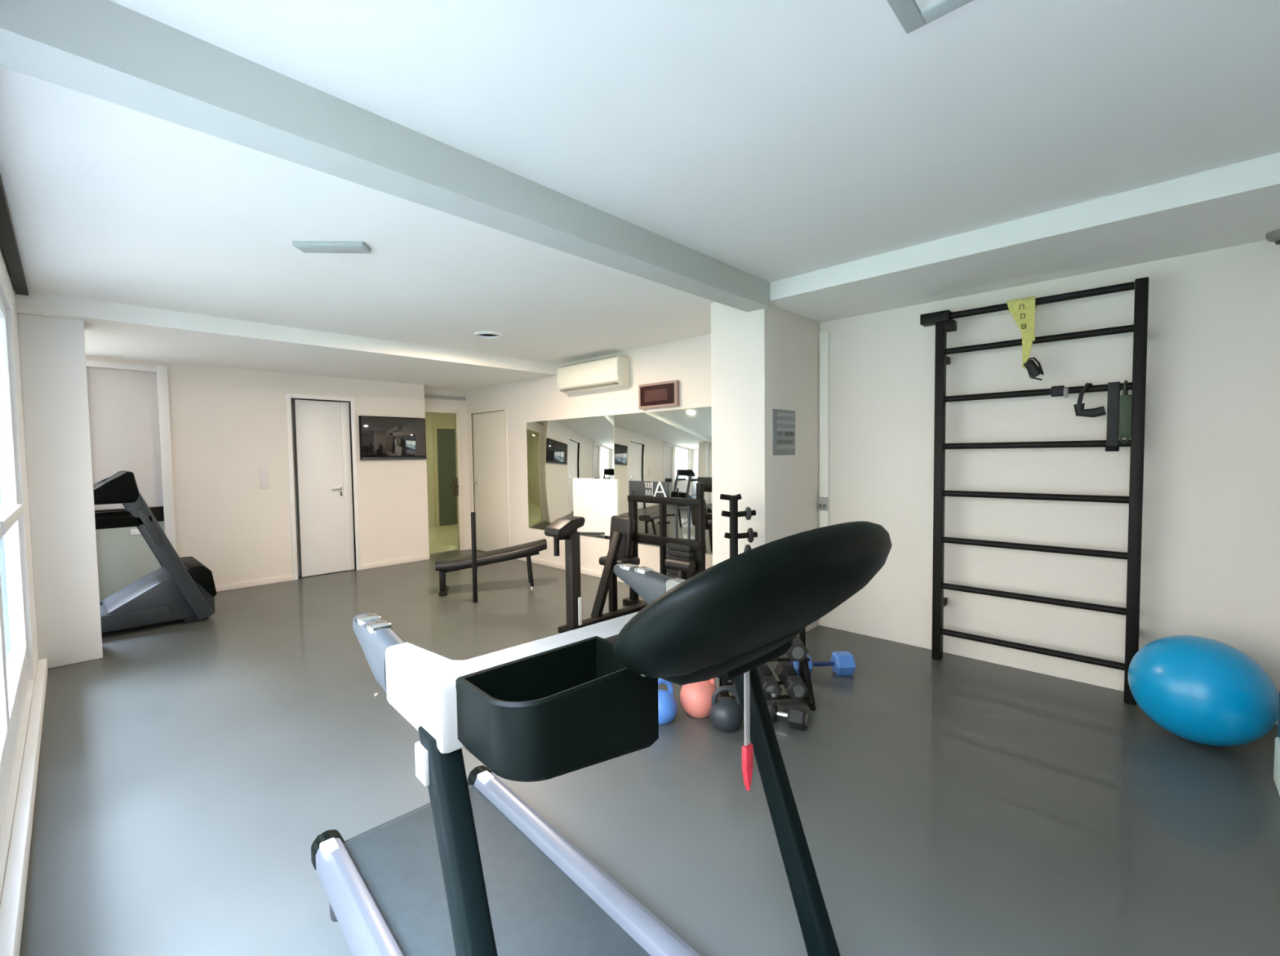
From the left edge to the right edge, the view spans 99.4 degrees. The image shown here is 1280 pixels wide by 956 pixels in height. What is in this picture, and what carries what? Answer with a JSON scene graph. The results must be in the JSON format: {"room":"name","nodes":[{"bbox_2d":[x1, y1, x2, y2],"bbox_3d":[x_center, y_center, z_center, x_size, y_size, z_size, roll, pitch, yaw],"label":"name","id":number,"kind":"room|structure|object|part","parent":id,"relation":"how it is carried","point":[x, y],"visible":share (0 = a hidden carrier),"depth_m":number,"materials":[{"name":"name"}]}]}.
{"room":"gym","nodes":[
{"label":"gym","id":0,"kind":"room"},
{"bbox_2d":[0,244,38,902],"bbox_3d":[-1.123,0.119,0.696,9.380,2.630,0.150,2,3,44],"label":"wall","id":1,"kind":"structure","parent":0,"point":[6,287],"depth_m":3.27,"materials":[{"name":"white paint"}]},
{"bbox_2d":[0,523,12,838],"bbox_3d":[-2.195,0.161,1.761,1.400,2.240,0.090,2,3,44],"label":"window","id":2,"kind":"structure","parent":1,"relation":"in","point":[6,773],"depth_m":2.23,"materials":[{"name":"white glass"}]},
{"bbox_2d":[0,296,29,773],"bbox_3d":[-3.228,0.132,2.742,1.450,2.240,0.090,2,3,44],"label":"window","id":3,"kind":"structure","parent":1,"relation":"in","point":[11,588],"depth_m":3.07,"materials":[{"name":"white glass"}]},
{"bbox_3d":[-3.236,0.057,2.731,1.340,1.960,0.008,2,3,44],"label":"pane","id":4,"kind":"part","parent":3,"relation":"part of","materials":[{"name":"clear glass"}]},
{"bbox_2d":[0,657,47,955],"bbox_3d":[-1.845,1.353,1.585,6.200,0.105,0.042,2,3,44],"label":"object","id":5,"kind":"structure","parent":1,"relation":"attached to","point":[14,888],"depth_m":1.98,"materials":[{"name":"white paint"}]},
{"bbox_2d":[17,312,102,668],"bbox_3d":[-4.222,0.101,3.967,0.380,2.460,0.315,2,3,44],"label":"column","id":6,"kind":"structure","parent":0,"point":[52,350],"depth_m":3.83,"materials":[{"name":"white paint"}]},
{"bbox_2d":[85,355,429,586],"bbox_3d":[-4.811,0.022,5.944,0.260,2.460,4.970,2,3,44],"label":"wall","id":7,"kind":"structure","parent":0,"point":[225,424],"depth_m":6.21,"materials":[{"name":"beige paint"}]},
{"bbox_2d":[85,360,176,600],"bbox_3d":[-5.138,0.067,5.477,0.150,2.420,0.640,2,3,44],"label":"door","id":8,"kind":"structure","parent":7,"relation":"in","point":[129,411],"depth_m":5.47,"materials":[{"name":"wood"},{"name":"white painted frame"},{"name":"black bar"}]},
{"bbox_3d":[-5.176,-0.388,5.460,0.040,1.390,0.520,2,3,44],"label":"panel","id":9,"kind":"part","parent":8,"relation":"part of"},
{"bbox_3d":[-5.159,0.382,5.487,0.060,0.150,0.520,2,3,44],"label":"rail","id":10,"kind":"part","parent":8,"relation":"part of","materials":[{"name":"black metal"}]},
{"bbox_3d":[-5.160,0.866,5.515,0.040,0.820,0.520,2,3,44],"label":"panel","id":11,"kind":"part","parent":8,"relation":"part of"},
{"bbox_3d":[-5.112,0.545,5.520,0.010,0.060,0.100,2,3,44],"label":"plate","id":12,"kind":"part","parent":8,"relation":"part of","materials":[{"name":"white paint"}]},
{"bbox_2d":[258,465,269,488],"bbox_3d":[-4.329,-0.010,6.252,0.012,0.264,0.086,2,3,44],"label":"light switch","id":13,"kind":"object","parent":7,"relation":"attached to","point":[264,470],"visible":1,"depth_m":6.25,"materials":[{"name":"white plastic"}]},
{"bbox_2d":[215,554,429,591],"bbox_3d":[-3.912,1.172,6.727,0.012,0.070,2.690,2,3,44],"label":"baseboard","id":14,"kind":"structure","parent":7,"relation":"attached to","point":[289,577],"depth_m":6.40,"materials":[{"name":"beige paint"}]},
{"bbox_2d":[285,393,360,580],"bbox_3d":[-3.952,0.095,6.768,0.172,2.220,0.760,2,3,44],"label":"door","id":15,"kind":"structure","parent":7,"relation":"in","point":[322,443],"depth_m":6.75,"materials":[{"name":"white paint"}]},
{"bbox_3d":[-3.820,0.165,6.850,0.054,0.130,0.135,2,3,44],"label":"handle","id":16,"kind":"part","parent":15,"relation":"part of","materials":[{"name":"silver metal"}]},
{"bbox_3d":[-3.760,0.110,6.972,0.050,2.152,0.100,2,3,44],"label":"panel","id":17,"kind":"part","parent":15,"relation":"part of","materials":[{"name":"white paint"}]},
{"bbox_2d":[358,415,426,460],"bbox_3d":[-3.300,-0.532,7.287,0.056,0.570,0.860,2,3,44],"label":"wall screen","id":18,"kind":"object","parent":7,"relation":"attached to","point":[380,437],"visible":1,"depth_m":7.24,"materials":[{"name":"black glass"}]},
{"bbox_3d":[-3.279,-0.264,7.281,0.006,0.035,0.860,2,3,44],"label":"trim","id":19,"kind":"part","parent":18,"relation":"part of","materials":[{"name":"grey plastic"}]},
{"bbox_2d":[425,412,454,527],"bbox_3d":[-3.527,-0.241,9.979,3.130,2.600,3.800,2,3,44],"label":"wall","id":20,"kind":"structure","parent":0,"point":[431,418],"depth_m":11.26,"materials":[{"name":"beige paint"}]},
{"bbox_2d":[431,424,457,526],"bbox_3d":[-4.034,-0.063,11.549,0.040,2.120,0.720,2,3,44],"label":"door","id":21,"kind":"structure","parent":20,"relation":"in","point":[443,435],"depth_m":11.45,"materials":[{"name":"green paint"}]},
{"bbox_2d":[424,387,471,550],"bbox_3d":[-2.991,-0.096,8.116,0.220,2.460,0.930,2,3,44],"label":"wall","id":22,"kind":"structure","parent":0,"point":[431,403],"depth_m":8.37,"materials":[{"name":"beige paint"}]},
{"bbox_2d":[424,408,463,550],"bbox_3d":[-2.991,0.052,8.165,0.120,2.160,0.650,2,3,44],"label":"door frame","id":23,"kind":"structure","parent":22,"relation":"in","point":[458,481],"depth_m":8.35,"materials":[{"name":"beige paint"}]},
{"bbox_3d":[-2.823,0.138,8.307,0.070,0.270,0.100,2,3,44],"label":"handle","id":24,"kind":"part","parent":23,"relation":"part of","materials":[{"name":"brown metal"}]},
{"bbox_2d":[424,394,466,400],"bbox_3d":[-2.949,-1.201,8.075,0.048,0.050,0.760,2,3,44],"label":"rail","id":25,"kind":"object","parent":22,"relation":"attached to","point":[427,396],"visible":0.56,"depth_m":8.08,"materials":[{"name":"grey metal"}]},
{"bbox_2d":[0,0,1279,364],"bbox_3d":[-0.617,-1.336,2.468,11.350,0.190,6.030,2,3,44],"label":"ceiling","id":26,"kind":"structure","parent":0,"point":[769,140],"depth_m":2.04,"materials":[{"name":"white paint"}]},
{"bbox_2d":[0,173,28,295],"bbox_3d":[-1.855,-1.184,1.468,6.160,0.075,0.055,2,3,44],"label":"track","id":27,"kind":"object","parent":26,"relation":"attached to","point":[8,242],"visible":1,"depth_m":2.81,"materials":[{"name":"black metal"}]},
{"bbox_2d":[14,290,558,391],"bbox_3d":[-3.846,-1.268,5.512,2.280,0.130,5.780,2,3,44],"label":"soffit","id":28,"kind":"structure","parent":26,"relation":"attached to","point":[112,330],"depth_m":5.10,"materials":[{"name":"white paint"}]},
{"bbox_2d":[292,240,371,253],"bbox_3d":[-1.645,-1.233,2.907,0.360,0.028,0.110,-1,3,-3],"label":"recessed light","id":29,"kind":"object","parent":26,"relation":"in","point":[306,246],"visible":1,"depth_m":2.87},
{"bbox_2d":[296,246,367,253],"bbox_3d":[-1.645,-1.221,2.908,0.330,0.004,0.084,-1,3,-3],"label":"diffuser","id":30,"kind":"object","parent":29,"relation":"attached to","point":[304,249],"depth_m":2.90,"materials":[{"name":"white plastic"}]},
{"bbox_2d":[0,0,770,311],"bbox_3d":[-0.405,-1.202,2.533,0.186,0.170,3.605,2,3,44],"label":"beam","id":31,"kind":"structure","parent":26,"relation":"attached to","point":[109,51],"depth_m":1.74,"materials":[{"name":"grey paint"}]},
{"bbox_2d":[474,330,502,338],"bbox_3d":[-1.417,-1.335,5.075,0.250,0.020,0.250,2,3,44],"label":"recessed light","id":32,"kind":"object","parent":26,"relation":"in","point":[485,332],"visible":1,"depth_m":5.05,"materials":[{"name":"white paint"}]},
{"bbox_2d":[886,0,973,33],"bbox_3d":[0.755,-1.229,1.091,0.600,0.020,0.600,2,3,44],"label":"recessed light","id":33,"kind":"object","parent":26,"relation":"in","point":[912,15],"visible":1,"depth_m":1.43,"materials":[{"name":"white paint"}]},
{"bbox_2d":[915,0,941,10],"bbox_3d":[0.755,-1.233,1.091,0.500,0.012,0.500,2,3,44],"label":"diffuser","id":34,"kind":"object","parent":33,"relation":"attached to","point":[920,5],"depth_m":1.42,"materials":[{"name":"white paint"}]},
{"bbox_2d":[769,152,1279,322],"bbox_3d":[3.135,-1.258,2.255,5.416,0.124,0.875,2,3,44],"label":"soffit","id":35,"kind":"structure","parent":26,"relation":"attached to","point":[1236,204],"depth_m":2.87,"materials":[{"name":"white paint"}]},
{"bbox_2d":[1265,229,1279,244],"bbox_3d":[3.158,-1.185,2.676,0.100,0.060,0.100,2,3,44],"label":"smoke detector","id":36,"kind":"object","parent":35,"relation":"attached to","point":[1273,236],"visible":1,"depth_m":2.67,"materials":[{"name":"grey plastic"}]},
{"bbox_2d":[19,524,1279,955],"bbox_3d":[-1.048,1.327,4.527,14.700,0.120,8.200,2,3,44],"label":"floor","id":37,"kind":"structure","parent":0,"point":[189,774],"depth_m":2.29,"materials":[{"name":"grey plastic"}]},
{"bbox_2d":[93,470,216,632],"bbox_3d":[-4.845,0.639,4.431,0.800,1.360,2.083,2,3,44],"label":"treadmill","id":38,"kind":"object","parent":37,"relation":"on","point":[184,589],"visible":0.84,"depth_m":4.67,"materials":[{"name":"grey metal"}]},
{"bbox_3d":[-4.918,0.356,4.869,0.060,0.090,0.720,2,3,44],"label":"handrail","id":39,"kind":"part","parent":38,"relation":"part of","materials":[{"name":"black plastic"}]},
{"bbox_3d":[-4.396,0.371,4.373,0.060,0.090,0.720,2,3,44],"label":"handrail","id":40,"kind":"part","parent":38,"relation":"part of","materials":[{"name":"black plastic"}]},
{"bbox_3d":[-4.725,1.212,4.118,0.090,0.140,1.750,2,3,44],"label":"rail","id":41,"kind":"part","parent":38,"relation":"part of","materials":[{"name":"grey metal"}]},
{"bbox_3d":[-4.141,0.423,4.595,0.012,0.336,0.173,2,3,44],"label":"trim","id":42,"kind":"part","parent":38,"relation":"part of","materials":[{"name":"grey plastic"}]},
{"bbox_3d":[-4.379,1.043,4.934,0.680,0.417,0.718,2,3,44],"label":"motor","id":43,"kind":"part","parent":38,"relation":"part of","materials":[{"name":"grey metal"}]},
{"bbox_2d":[435,511,546,602],"bbox_3d":[-1.561,0.769,5.751,1.160,0.900,0.712,-1,3,-16],"label":"bench","id":44,"kind":"object","parent":37,"relation":"on","point":[474,560],"visible":1,"depth_m":5.77,"materials":[{"name":"black leather"}]},
{"bbox_3d":[-1.642,0.787,5.381,0.044,0.900,0.044,-1,3,-16],"label":"upright post","id":45,"kind":"part","parent":44,"relation":"part of","materials":[{"name":"black metal"}]},
{"bbox_3d":[-1.252,1.001,6.126,0.069,0.380,0.084,-1,3,-16],"label":"leg","id":46,"kind":"part","parent":44,"relation":"part of","materials":[{"name":"black metal"}]},
{"bbox_3d":[-1.208,1.007,5.972,0.069,0.380,0.084,-1,3,-16],"label":"leg","id":47,"kind":"part","parent":44,"relation":"part of","materials":[{"name":"black metal"}]},
{"bbox_2d":[311,520,892,955],"bbox_3d":[-0.216,0.728,1.403,0.940,1.328,1.775,-3,3,-43],"label":"treadmill","id":48,"kind":"object","parent":37,"relation":"on","point":[474,869],"visible":1,"depth_m":1.01,"materials":[{"name":"black plastic"}]},
{"bbox_3d":[-0.600,1.256,1.339,0.084,0.088,1.260,-3,3,-43],"label":"rail","id":49,"kind":"part","parent":48,"relation":"part of","materials":[{"name":"silver metal"}]},
{"bbox_3d":[-0.105,0.377,1.262,0.844,0.116,0.275,-3,3,-43],"label":"console frame","id":50,"kind":"part","parent":48,"relation":"part of","materials":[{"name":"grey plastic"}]},
{"bbox_2d":[455,635,658,782],"bbox_3d":[-0.135,0.406,0.932,0.295,0.165,0.174,-3,3,-43],"label":"tray","id":51,"kind":"object","parent":48,"relation":"on","point":[551,713],"depth_m":0.88,"materials":[{"name":"black plastic"}]},
{"bbox_3d":[-0.197,1.235,1.713,0.084,0.088,1.260,-3,3,-43],"label":"rail","id":52,"kind":"part","parent":48,"relation":"part of","materials":[{"name":"silver metal"}]},
{"bbox_2d":[716,638,793,680],"bbox_3d":[0.228,0.361,1.267,0.295,0.114,0.174,-3,3,-43],"label":"tray","id":53,"kind":"object","parent":48,"relation":"on","point":[782,650],"depth_m":1.18,"materials":[{"name":"black plastic"}]},
{"bbox_2d":[544,480,705,633],"bbox_3d":[-0.099,0.637,4.876,1.351,1.204,1.348,-1,3,-2],"label":"multi gym","id":54,"kind":"object","parent":37,"relation":"on","point":[684,558],"visible":0.81,"depth_m":4.74,"materials":[{"name":"black metal"}]},
{"bbox_3d":[-0.616,0.525,4.319,0.044,0.170,0.163,2,3,44],"label":"pad stem","id":55,"kind":"part","parent":54,"relation":"part of","materials":[{"name":"black metal"}]},
{"bbox_3d":[-0.542,0.825,4.405,0.090,0.780,0.090,2,3,44],"label":"post","id":56,"kind":"part","parent":54,"relation":"part of","materials":[{"name":"black metal"}]},
{"bbox_3d":[-0.487,1.080,4.403,0.006,0.230,0.034,2,3,44],"label":"white plate","id":57,"kind":"part","parent":54,"relation":"part of","materials":[{"name":"paint"}]},
{"bbox_3d":[-0.570,0.551,5.415,0.488,0.043,0.031,0,3,24],"label":"lever arm","id":58,"kind":"part","parent":54,"relation":"part of","materials":[{"name":"grey metal"}]},
{"bbox_3d":[-0.120,1.206,4.846,1.272,0.070,0.867,-1,3,-15],"label":"frame","id":59,"kind":"part","parent":54,"relation":"part of","materials":[{"name":"black metal"}]},
{"bbox_3d":[-0.305,0.873,4.865,0.099,0.738,0.522,0,3,24],"label":"seat frame","id":60,"kind":"part","parent":54,"relation":"part of","materials":[{"name":"black metal"}]},
{"bbox_3d":[-0.191,0.773,5.048,0.320,0.080,0.260,2,3,44],"label":"seat","id":61,"kind":"part","parent":54,"relation":"part of","materials":[{"name":"black leather"}]},
{"bbox_3d":[-0.177,0.566,5.203,0.280,0.400,0.129,2,3,44],"label":"backrest","id":62,"kind":"part","parent":54,"relation":"part of","materials":[{"name":"black leather"}]},
{"bbox_3d":[0.511,0.112,4.613,0.050,0.140,0.050,2,3,44],"label":"pulley post","id":63,"kind":"part","parent":54,"relation":"part of","materials":[{"name":"black metal"}]},
{"bbox_2d":[657,678,677,724],"bbox_3d":[0.114,1.205,2.958,0.180,0.231,0.180,-2,3,-26],"label":"kettlebell","id":64,"kind":"object","parent":37,"relation":"on","point":[667,702],"visible":0.6,"depth_m":2.90,"materials":[{"name":"blue plastic"}]},
{"bbox_3d":[0.113,1.143,2.955,0.160,0.108,0.030,-2,3,-26],"label":"handle","id":65,"kind":"part","parent":64,"relation":"part of","materials":[{"name":"blue plastic"}]},
{"bbox_2d":[680,677,718,717],"bbox_3d":[0.331,1.177,3.040,0.216,0.274,0.216,-1,3,-1],"label":"kettlebell","id":66,"kind":"object","parent":37,"relation":"on","point":[695,699],"visible":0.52,"depth_m":2.96,"materials":[{"name":"plastic"}]},
{"bbox_3d":[0.330,1.103,3.037,0.186,0.126,0.030,-1,3,-1],"label":"handle","id":67,"kind":"part","parent":66,"relation":"part of","materials":[{"name":"plastic"}]},
{"bbox_2d":[709,684,742,732],"bbox_3d":[0.456,1.207,2.868,0.176,0.226,0.176,-1,3,4],"label":"kettlebell","id":68,"kind":"object","parent":37,"relation":"on","point":[726,713],"visible":0.98,"depth_m":2.82,"materials":[{"name":"grey metal"}]},
{"bbox_3d":[0.455,1.147,2.865,0.157,0.105,0.030,-1,3,4],"label":"handle","id":69,"kind":"part","parent":68,"relation":"part of","materials":[{"name":"grey metal"}]},
{"bbox_2d":[720,493,757,558],"bbox_3d":[0.646,0.693,3.735,0.347,1.173,0.347,2,3,44],"label":"rack","id":70,"kind":"object","parent":37,"relation":"on","point":[733,535],"visible":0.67,"depth_m":3.70,"materials":[{"name":"metal"}]},
{"bbox_3d":[0.646,0.674,3.734,0.050,1.110,0.050,-1,3,-1],"label":"post","id":71,"kind":"part","parent":70,"relation":"part of","materials":[{"name":"black metal"}]},
{"bbox_3d":[0.745,0.558,3.732,0.028,0.200,0.200,-1,3,-1],"label":"weight plate","id":72,"kind":"part","parent":70,"relation":"part of","materials":[{"name":"grey metal"}]},
{"bbox_3d":[0.741,0.243,3.718,0.028,0.090,0.090,-1,3,-1],"label":"weight plate","id":73,"kind":"part","parent":70,"relation":"part of","materials":[{"name":"grey plastic"}]},
{"bbox_3d":[0.757,0.393,3.725,0.028,0.100,0.100,-1,3,-1],"label":"weight plate","id":74,"kind":"part","parent":70,"relation":"part of","materials":[{"name":"black rubber"}]},
{"bbox_2d":[719,627,815,710],"bbox_3d":[0.729,1.073,3.166,0.510,0.460,0.260,-1,3,0],"label":"dumbbell rack","id":75,"kind":"object","parent":37,"relation":"on","point":[804,672],"visible":0.16,"depth_m":3.12,"materials":[{"name":"black metal"}]},
{"bbox_3d":[0.489,1.077,3.166,0.030,0.460,0.260,-1,3,0],"label":"frame","id":76,"kind":"part","parent":75,"relation":"part of","materials":[{"name":"black metal"}]},
{"bbox_2d":[730,678,736,688],"bbox_3d":[0.586,1.177,3.161,0.124,0.107,0.308,-1,3,0],"label":"dumbbell","id":77,"kind":"object","parent":75,"relation":"on","point":[732,679],"visible":0.02,"depth_m":3.08,"materials":[{"name":"black rubber"}]},
{"bbox_2d":[728,680,809,699],"bbox_3d":[0.731,1.235,3.163,0.450,0.012,0.220,-1,3,0],"label":"shelf","id":78,"kind":"object","parent":75,"relation":"attached to","point":[781,696],"depth_m":3.07,"materials":[{"name":"black metal"}]},
{"bbox_2d":[756,662,782,699],"bbox_3d":[0.731,1.175,3.160,0.124,0.107,0.308,-1,3,0],"label":"dumbbell","id":79,"kind":"object","parent":75,"relation":"on","point":[772,690],"visible":0.77,"depth_m":3.02,"materials":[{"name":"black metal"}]},
{"bbox_2d":[773,661,808,699],"bbox_3d":[0.876,1.173,3.160,0.124,0.107,0.308,-1,3,0],"label":"dumbbell","id":80,"kind":"object","parent":75,"relation":"on","point":[795,686],"visible":1,"depth_m":3.05,"materials":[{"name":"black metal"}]},
{"bbox_2d":[777,657,809,661],"bbox_3d":[0.729,1.020,3.154,0.450,0.012,0.220,-1,3,0],"label":"shelf","id":81,"kind":"object","parent":75,"relation":"attached to","point":[806,659],"depth_m":3.04,"materials":[{"name":"black metal"}]},
{"bbox_2d":[786,636,808,661],"bbox_3d":[0.873,0.959,3.151,0.124,0.107,0.308,-1,3,0],"label":"dumbbell","id":82,"kind":"object","parent":75,"relation":"on","point":[797,651],"visible":0.45,"depth_m":3.00,"materials":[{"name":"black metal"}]},
{"bbox_3d":[0.969,1.070,3.166,0.030,0.460,0.260,-1,3,0],"label":"frame","id":83,"kind":"part","parent":75,"relation":"part of","materials":[{"name":"black metal"}]},
{"bbox_2d":[789,651,855,675],"bbox_3d":[1.189,1.216,3.552,0.408,0.130,0.150,-1,3,-2],"label":"dumbbell","id":84,"kind":"object","parent":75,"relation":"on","point":[842,663],"visible":0.77,"depth_m":3.51,"materials":[{"name":"blue plastic"}]},
{"bbox_2d":[766,699,808,730],"bbox_3d":[0.761,1.264,2.904,0.258,0.100,0.116,1,3,28],"label":"dumbbell","id":85,"kind":"object","parent":37,"relation":"on","point":[797,717],"visible":0.7,"depth_m":2.85,"materials":[{"name":"black rubber"}]},
{"bbox_2d":[1128,635,1279,746],"bbox_3d":[2.767,1.044,2.689,0.523,0.508,0.523,2,3,44],"label":"exercise ball","id":86,"kind":"object","parent":37,"relation":"on","point":[1201,690],"visible":0.99,"depth_m":2.54,"materials":[{"name":"blue plastic"}]},
{"bbox_2d":[1273,691,1279,795],"bbox_3d":[2.781,1.111,2.154,0.320,0.420,0.240,2,3,44],"label":"step platform","id":87,"kind":"object","parent":37,"relation":"on","point":[1277,749],"visible":1,"depth_m":2.30,"materials":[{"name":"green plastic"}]},
{"bbox_2d":[711,302,820,636],"bbox_3d":[1.020,-0.068,4.335,0.464,2.630,0.875,2,3,44],"label":"pillar","id":88,"kind":"structure","parent":0,"point":[763,360],"depth_m":4.04,"materials":[{"name":"beige paint"}]},
{"bbox_2d":[772,408,795,455],"bbox_3d":[1.075,-0.338,4.043,0.006,0.335,0.330,2,3,44],"label":"notice","id":89,"kind":"object","parent":88,"relation":"attached to","point":[784,420],"visible":1,"depth_m":4.03,"materials":[{"name":"grey paper"}]},
{"bbox_2d":[466,240,1279,724],"bbox_3d":[1.407,-0.089,4.708,11.250,2.630,0.200,2,3,44],"label":"wall","id":90,"kind":"structure","parent":0,"point":[1211,542],"depth_m":3.42,"materials":[{"name":"beige paint"}]},
{"bbox_2d":[469,406,510,551],"bbox_3d":[-2.210,0.051,8.071,1.020,2.150,0.169,2,3,44],"label":"door","id":91,"kind":"structure","parent":90,"relation":"in","point":[490,439],"depth_m":8.04,"materials":[{"name":"beige paint"}]},
{"bbox_3d":[-2.488,0.061,8.262,0.145,0.160,0.061,2,3,44],"label":"handle","id":92,"kind":"part","parent":91,"relation":"part of","materials":[{"name":"silver metal"}]},
{"bbox_2d":[526,414,614,539],"bbox_3d":[-0.905,-0.019,6.770,1.700,1.430,0.008,2,3,44],"label":"wall mirror","id":93,"kind":"object","parent":90,"relation":"attached to","point":[559,451],"visible":0.76,"depth_m":6.83,"materials":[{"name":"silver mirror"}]},
{"bbox_2d":[516,556,624,582],"bbox_3d":[-0.345,1.145,6.299,4.170,0.070,0.012,2,3,44],"label":"baseboard","id":94,"kind":"structure","parent":90,"relation":"attached to","point":[583,571],"depth_m":6.94,"materials":[{"name":"beige paint"}]},
{"bbox_2d":[556,355,630,393],"bbox_3d":[-0.553,-1.173,6.235,1.040,0.314,0.204,2,3,44],"label":"air conditioner","id":95,"kind":"object","parent":90,"relation":"attached to","point":[614,371],"visible":1,"depth_m":6.08,"materials":[{"name":"grey plastic"}]},
{"bbox_2d":[562,355,617,366],"bbox_3d":[-0.553,-1.328,6.230,0.920,0.005,0.142,2,3,44],"label":"grille","id":96,"kind":"object","parent":95,"relation":"attached to","point":[614,357],"depth_m":6.11,"materials":[{"name":"white plastic"}]},
{"bbox_2d":[638,379,679,409],"bbox_3d":[0.190,-0.860,5.647,0.530,0.260,0.057,2,3,44],"label":"wall clock","id":97,"kind":"object","parent":90,"relation":"attached to","point":[665,393],"visible":1,"depth_m":5.61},
{"bbox_2d":[613,406,712,554],"bbox_3d":[0.426,0.019,5.505,1.965,1.430,0.008,2,3,44],"label":"wall mirror","id":98,"kind":"object","parent":90,"relation":"attached to","point":[674,446],"visible":0.31,"depth_m":5.62,"materials":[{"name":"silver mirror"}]},
{"bbox_2d":[573,477,617,536],"bbox_3d":[-0.537,0.336,6.428,0.780,0.660,0.010,2,3,44],"label":"board","id":99,"kind":"object","parent":98,"relation":"attached to","point":[594,500],"visible":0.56,"depth_m":6.41,"materials":[{"name":"laminate"}]},
{"bbox_2d":[818,331,829,528],"bbox_3d":[1.510,-0.124,4.449,0.077,2.120,0.030,2,3,44],"label":"duct","id":100,"kind":"object","parent":90,"relation":"attached to","point":[824,458],"visible":0.56,"depth_m":4.42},
{"bbox_2d":[817,497,827,511],"bbox_3d":[1.497,0.212,4.444,0.080,0.110,0.023,2,3,44],"label":"box","id":101,"kind":"object","parent":100,"relation":"attached to","point":[822,501],"visible":1,"depth_m":4.43,"materials":[{"name":"white plastic"}]},
{"bbox_2d":[818,503,826,508],"bbox_3d":[1.490,0.230,4.439,0.062,0.035,0.004,2,3,44],"label":"outlet","id":102,"kind":"object","parent":101,"relation":"attached to","point":[820,505],"depth_m":4.44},
{"bbox_2d":[920,276,1148,705],"bbox_3d":[2.419,0.076,3.456,1.148,2.385,0.230,2,3,44],"label":"wall bars","id":103,"kind":"object","parent":90,"relation":"attached to","point":[943,320],"depth_m":3.28,"materials":[{"name":"black metal"}]},
{"bbox_3d":[2.058,0.071,3.735,0.056,2.380,0.068,2,3,44],"label":"post","id":104,"kind":"part","parent":103,"relation":"part of","materials":[{"name":"black metal"}]},
{"bbox_2d":[1006,296,1044,380],"bbox_3d":[2.380,-0.850,3.354,0.198,0.513,0.099,2,3,44],"label":"strap","id":105,"kind":"object","parent":103,"relation":"hanging from","point":[1023,310],"visible":0.95,"depth_m":3.33,"materials":[{"name":"yellow fabric"}]},
{"bbox_3d":[2.398,-0.669,3.316,0.096,0.112,0.054,2,3,44],"label":"handle","id":106,"kind":"part","parent":105,"relation":"part of","materials":[{"name":"black plastic"}]},
{"bbox_2d":[1050,385,1068,397],"bbox_3d":[2.523,-0.516,3.261,0.082,0.077,0.066,2,3,44],"label":"clip","id":107,"kind":"object","parent":103,"relation":"attached to","point":[1055,391],"visible":1,"depth_m":3.24,"materials":[{"name":"black plastic"}]},
{"bbox_3d":[2.590,-0.491,3.160,0.080,0.123,0.032,-1,3,1],"label":"cord","id":108,"kind":"part","parent":103,"relation":"part of","materials":[{"name":"black rubber"}]},
{"bbox_3d":[2.604,-0.451,3.143,0.147,0.203,0.075,2,3,44],"label":"tube handle","id":109,"kind":"part","parent":103,"relation":"part of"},
{"bbox_2d":[1105,381,1119,451],"bbox_3d":[2.699,-0.348,3.097,0.060,0.392,0.062,2,3,44],"label":"strap","id":110,"kind":"object","parent":103,"relation":"hanging from","point":[1113,388],"visible":0.94,"depth_m":3.08,"materials":[{"name":"black fabric"}]},
{"bbox_2d":[1118,380,1133,444],"bbox_3d":[2.737,-0.370,3.059,0.056,0.362,0.081,2,3,44],"label":"band","id":111,"kind":"object","parent":103,"relation":"hanging from","point":[1126,400],"visible":0.98,"depth_m":3.03,"materials":[{"name":"green rubber"}]},
{"bbox_3d":[2.783,0.091,3.046,0.056,2.380,0.068,2,3,44],"label":"post","id":112,"kind":"part","parent":103,"relation":"part of","materials":[{"name":"black metal"}]}
]}

